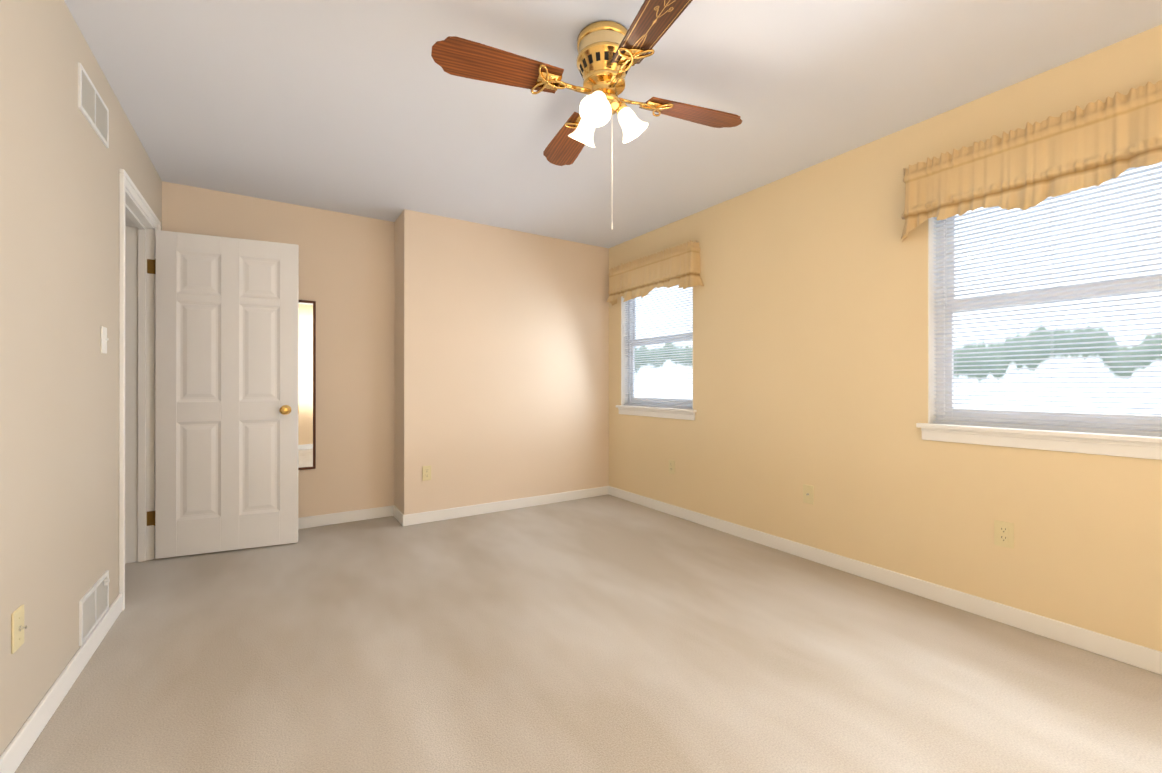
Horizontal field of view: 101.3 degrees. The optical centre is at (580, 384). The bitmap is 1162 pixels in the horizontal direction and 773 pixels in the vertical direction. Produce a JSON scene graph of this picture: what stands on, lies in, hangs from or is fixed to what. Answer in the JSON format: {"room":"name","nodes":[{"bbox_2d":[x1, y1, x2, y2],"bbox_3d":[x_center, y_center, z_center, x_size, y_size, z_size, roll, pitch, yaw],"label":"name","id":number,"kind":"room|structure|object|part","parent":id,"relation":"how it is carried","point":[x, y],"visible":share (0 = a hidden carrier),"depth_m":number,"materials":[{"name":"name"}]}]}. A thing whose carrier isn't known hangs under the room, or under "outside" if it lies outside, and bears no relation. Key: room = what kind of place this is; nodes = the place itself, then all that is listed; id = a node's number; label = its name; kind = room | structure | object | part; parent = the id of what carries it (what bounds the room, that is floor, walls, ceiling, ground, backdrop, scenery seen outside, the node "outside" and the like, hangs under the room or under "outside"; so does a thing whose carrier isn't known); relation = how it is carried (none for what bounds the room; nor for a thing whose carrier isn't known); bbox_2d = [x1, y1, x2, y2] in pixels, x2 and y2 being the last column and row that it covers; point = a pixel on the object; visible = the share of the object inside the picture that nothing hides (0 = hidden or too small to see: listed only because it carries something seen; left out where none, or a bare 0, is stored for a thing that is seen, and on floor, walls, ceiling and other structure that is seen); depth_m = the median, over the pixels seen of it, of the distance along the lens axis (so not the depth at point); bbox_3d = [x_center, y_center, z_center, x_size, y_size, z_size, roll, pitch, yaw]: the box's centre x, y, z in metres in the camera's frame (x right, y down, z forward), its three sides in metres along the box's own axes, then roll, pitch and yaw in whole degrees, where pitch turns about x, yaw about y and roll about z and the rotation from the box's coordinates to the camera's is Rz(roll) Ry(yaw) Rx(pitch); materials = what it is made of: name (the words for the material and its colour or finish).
{"room":"empty bedroom","nodes":[
{"label":"empty bedroom","id":0,"kind":"room"},
{"bbox_2d":[0,0,161,755],"bbox_3d":[-1.463,-0.132,0.996,0.140,2.440,5.360,0,0,-33],"label":"wall","id":1,"kind":"structure","parent":0,"point":[61,164],"depth_m":1.60,"materials":[{"name":"paint"}]},
{"bbox_2d":[11,604,26,653],"bbox_3d":[-1.614,0.703,1.374,0.019,0.115,0.070,0,0,-33],"label":"outlet plate","id":2,"kind":"object","parent":1,"relation":"attached to","point":[18,627],"visible":1,"depth_m":1.36,"materials":[{"name":"beige plastic"}]},
{"bbox_2d":[0,594,121,772],"bbox_3d":[-1.399,1.045,1.036,0.013,0.085,5.080,0,0,-33],"label":"baseboard","id":3,"kind":"structure","parent":1,"relation":"attached to","point":[16,751],"depth_m":1.58,"materials":[{"name":"white paint"}]},
{"bbox_2d":[78,62,108,147],"bbox_3d":[-1.996,-1.131,1.957,0.008,0.170,0.370,0,0,-33],"label":"air vent","id":4,"kind":"object","parent":1,"relation":"in","point":[93,108],"visible":0.98,"depth_m":1.93,"materials":[{"name":"white metal"}]},
{"bbox_2d":[79,570,109,645],"bbox_3d":[-1.999,0.912,1.970,0.021,0.170,0.360,0,0,-33],"label":"air vent","id":5,"kind":"object","parent":1,"relation":"in","point":[93,604],"visible":1,"depth_m":1.94,"materials":[{"name":"white metal"}]},
{"bbox_2d":[101,326,108,353],"bbox_3d":[-2.066,-0.191,2.071,0.017,0.115,0.070,0,0,-33],"label":"light switch","id":6,"kind":"object","parent":1,"relation":"attached to","point":[104,339],"visible":1,"depth_m":2.06,"materials":[{"name":"white plastic"}]},
{"bbox_2d":[119,169,160,610],"bbox_3d":[-2.512,0.028,2.616,0.178,2.124,0.888,0,0,-33],"label":"door frame","id":7,"kind":"structure","parent":1,"relation":"attached to","point":[139,386],"depth_m":2.92,"materials":[{"name":"white paint"}]},
{"bbox_2d":[147,230,298,558],"bbox_3d":[-2.295,0.063,3.070,0.811,2.030,0.110,0,0,-24],"label":"door","id":8,"kind":"structure","parent":1,"relation":"in","point":[226,430],"depth_m":3.08,"materials":[{"name":"white paint"}]},
{"bbox_3d":[-2.656,0.832,2.947,0.051,0.090,0.041,0,0,-24],"label":"door hinge","id":9,"kind":"part","parent":8,"relation":"part of","materials":[{"name":"gold metal"}]},
{"bbox_3d":[-2.656,-0.730,2.949,0.051,0.090,0.041,0,0,-24],"label":"door hinge","id":10,"kind":"part","parent":8,"relation":"part of","materials":[{"name":"gold metal"}]},
{"bbox_3d":[-1.979,0.173,3.187,0.066,0.066,0.068,0,0,-24],"label":"door knob","id":11,"kind":"part","parent":8,"relation":"part of","materials":[{"name":"gold metal"}]},
{"bbox_2d":[162,181,394,517],"bbox_3d":[-2.265,-0.129,3.586,1.610,2.440,0.140,0,0,-33],"label":"wall","id":12,"kind":"structure","parent":0,"point":[347,273],"depth_m":3.75,"materials":[{"name":"paint"}]},
{"bbox_2d":[298,300,315,469],"bbox_3d":[-2.180,0.006,3.547,0.360,1.280,0.018,0,0,-33],"label":"mirror","id":13,"kind":"object","parent":12,"relation":"attached to","point":[307,386],"visible":0.44,"depth_m":3.61,"materials":[{"name":"brown mirror"}]},
{"bbox_2d":[394,209,608,514],"bbox_3d":[-0.617,-0.128,4.445,2.090,2.440,0.490,0,0,-33],"label":"wall","id":14,"kind":"structure","parent":0,"point":[501,364],"depth_m":4.08,"materials":[{"name":"paint"}]},
{"bbox_2d":[422,465,430,480],"bbox_3d":[-1.216,0.701,3.759,0.070,0.115,0.009,0,0,-33],"label":"electrical outlet","id":15,"kind":"object","parent":14,"relation":"attached to","point":[426,472],"visible":1,"depth_m":3.76,"materials":[{"name":"beige plastic"}]},
{"bbox_2d":[298,486,608,528],"bbox_3d":[-1.251,1.049,3.942,3.420,0.085,0.363,0,0,-33],"label":"baseboard","id":16,"kind":"structure","parent":14,"relation":"attached to","point":[386,511],"depth_m":3.89,"materials":[{"name":"white paint"}]},
{"bbox_2d":[15,495,1161,772],"bbox_3d":[-0.500,1.139,1.678,4.900,0.100,5.460,0,0,-33],"label":"floor","id":17,"kind":"structure","parent":0,"point":[607,633],"depth_m":1.82,"materials":[{"name":"carpet"}]},
{"bbox_2d":[64,0,1161,247],"bbox_3d":[-0.500,-1.401,1.681,4.900,0.100,5.460,0,0,-33],"label":"ceiling","id":18,"kind":"structure","parent":0,"point":[368,108],"depth_m":2.20,"materials":[{"name":"white paint"}]},
{"bbox_2d":[431,0,741,229],"bbox_3d":[0.091,-0.980,1.872,0.955,0.742,0.955,0,0,24],"label":"ceiling fan","id":19,"kind":"object","parent":18,"relation":"hanging from","point":[610,53],"visible":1,"depth_m":1.78,"materials":[{"name":"brown wood"}]},
{"bbox_3d":[-0.298,-1.147,1.724,0.463,0.006,0.160,0,-11,-21],"label":"blade","id":20,"kind":"part","parent":19,"relation":"part of","materials":[{"name":"brown wood"}]},
{"bbox_3d":[-0.058,-1.146,2.262,0.160,0.006,0.463,12,-4,-21],"label":"blade","id":21,"kind":"part","parent":19,"relation":"part of","materials":[{"name":"brown wood"}]},
{"bbox_3d":[0.008,-1.033,1.959,0.120,0.129,0.122,0,0,-33],"label":"lamp shade","id":22,"kind":"part","parent":19,"relation":"part of","materials":[{"name":"white glass"}]},
{"bbox_3d":[0.056,-1.033,1.751,0.117,0.129,0.114,0,0,-33],"label":"lamp shade","id":23,"kind":"part","parent":19,"relation":"part of","materials":[{"name":"white glass"}]},
{"bbox_3d":[0.070,-1.094,1.804,0.049,0.043,0.049,0,0,-33],"label":"arm","id":24,"kind":"part","parent":19,"relation":"part of"},
{"bbox_3d":[0.160,-1.094,1.888,0.048,0.043,0.048,0,0,-33],"label":"arm","id":25,"kind":"part","parent":19,"relation":"part of"},
{"bbox_3d":[0.209,-1.033,1.897,0.121,0.129,0.118,0,0,-33],"label":"lamp shade","id":26,"kind":"part","parent":19,"relation":"part of","materials":[{"name":"white glass"}]},
{"bbox_3d":[0.239,-1.147,1.484,0.160,0.006,0.463,-12,4,-21],"label":"blade","id":27,"kind":"part","parent":19,"relation":"part of","materials":[{"name":"brown wood"}]},
{"bbox_3d":[0.480,-1.146,2.021,0.463,0.006,0.160,0,11,-21],"label":"blade","id":28,"kind":"part","parent":19,"relation":"part of","materials":[{"name":"brown wood"}]},
{"bbox_2d":[609,25,1161,651],"bbox_3d":[1.604,-0.130,2.810,0.140,2.440,5.070,0,0,-33],"label":"wall","id":29,"kind":"structure","parent":0,"point":[811,331],"depth_m":2.66,"materials":[{"name":"paint"}]},
{"bbox_2d":[616,405,696,419],"bbox_3d":[0.630,0.244,4.168,0.058,0.085,1.010,0,0,-33],"label":"window sill","id":30,"kind":"structure","parent":29,"relation":"attached to","point":[678,413],"depth_m":4.09,"materials":[{"name":"white paint"}]},
{"bbox_2d":[621,287,692,408],"bbox_3d":[0.696,-0.399,4.211,0.141,1.220,0.930,0,0,-33],"label":"window","id":31,"kind":"structure","parent":29,"relation":"in","point":[633,398],"depth_m":4.53,"materials":[{"name":"white plastic"}]},
{"bbox_2d":[624,284,691,408],"bbox_3d":[0.662,-0.400,4.189,0.038,1.202,0.906,0,0,-33],"label":"window blind","id":32,"kind":"object","parent":31,"relation":"attached to","point":[651,405],"visible":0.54,"depth_m":4.16,"materials":[{"name":"white plastic"}]},
{"bbox_2d":[669,460,674,473],"bbox_3d":[0.756,0.691,3.981,0.009,0.115,0.070,0,0,-33],"label":"electrical outlet","id":33,"kind":"object","parent":29,"relation":"attached to","point":[671,466],"visible":1,"depth_m":3.97,"materials":[{"name":"beige plastic"}]},
{"bbox_2d":[803,484,813,504],"bbox_3d":[1.409,0.685,2.963,0.019,0.115,0.070,0,0,-33],"label":"outlet plate","id":34,"kind":"object","parent":29,"relation":"attached to","point":[808,494],"visible":1,"depth_m":2.96,"materials":[{"name":"beige plastic"}]},
{"bbox_2d":[609,486,1161,674],"bbox_3d":[1.556,1.047,2.741,0.013,0.085,4.730,0,0,-33],"label":"baseboard","id":35,"kind":"structure","parent":29,"relation":"attached to","point":[1136,655],"depth_m":2.36,"materials":[{"name":"white paint"}]},
{"bbox_2d":[994,520,1013,548],"bbox_3d":[1.927,0.684,2.172,0.009,0.115,0.070,0,0,-33],"label":"electrical outlet","id":36,"kind":"object","parent":29,"relation":"attached to","point":[1003,534],"visible":1,"depth_m":2.17,"materials":[{"name":"beige plastic"}]},
{"bbox_2d":[916,423,1161,459],"bbox_3d":[2.250,0.241,1.667,0.058,0.085,1.880,0,0,-33],"label":"window sill","id":37,"kind":"structure","parent":29,"relation":"attached to","point":[1139,446],"depth_m":2.03,"materials":[{"name":"white paint"}]},
{"bbox_2d":[928,167,1161,436],"bbox_3d":[2.316,-0.402,1.710,0.141,1.220,1.800,0,0,-33],"label":"window","id":38,"kind":"structure","parent":29,"relation":"in","point":[1131,426],"depth_m":2.22,"materials":[{"name":"white plastic"}]},
{"bbox_2d":[933,161,1161,436],"bbox_3d":[2.282,-0.403,1.688,0.038,1.202,1.776,0,0,-33],"label":"window blind","id":39,"kind":"object","parent":38,"relation":"attached to","point":[946,243],"visible":0.79,"depth_m":2.06,"materials":[{"name":"white plastic"}]},
{"bbox_3d":[2.221,-1.054,1.649,0.087,0.012,1.934,0,0,-33],"label":"rod","id":40,"kind":"object","parent":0,"visible":0},
{"bbox_2d":[901,80,1161,241],"bbox_3d":[2.187,-0.926,1.629,0.162,0.387,2.037,0,0,-33],"label":"window valance","id":41,"kind":"object","parent":40,"relation":"hanging from","point":[1097,143],"visible":1,"depth_m":1.99,"materials":[{"name":"fabric"}]},
{"bbox_3d":[0.601,-1.051,4.151,0.087,0.012,1.064,0,0,-33],"label":"rod","id":42,"kind":"object","parent":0,"visible":0},
{"bbox_2d":[607,240,703,305],"bbox_3d":[0.575,-0.923,4.119,0.160,0.384,1.173,0,0,-33],"label":"window valance","id":43,"kind":"object","parent":42,"relation":"hanging from","point":[667,268],"visible":1,"depth_m":4.00,"materials":[{"name":"fabric"}]},
{"label":"outside","id":44,"kind":"structure","parent":0,"visible":0},
{"bbox_2d":[635,163,1161,415],"bbox_3d":[2.473,-1.412,1.596,12.074,13.000,17.693,0,0,-33],"label":"sky","id":45,"kind":"structure","parent":44,"point":[639,386],"depth_m":6.37,"materials":[{"name":"white"}]}
]}

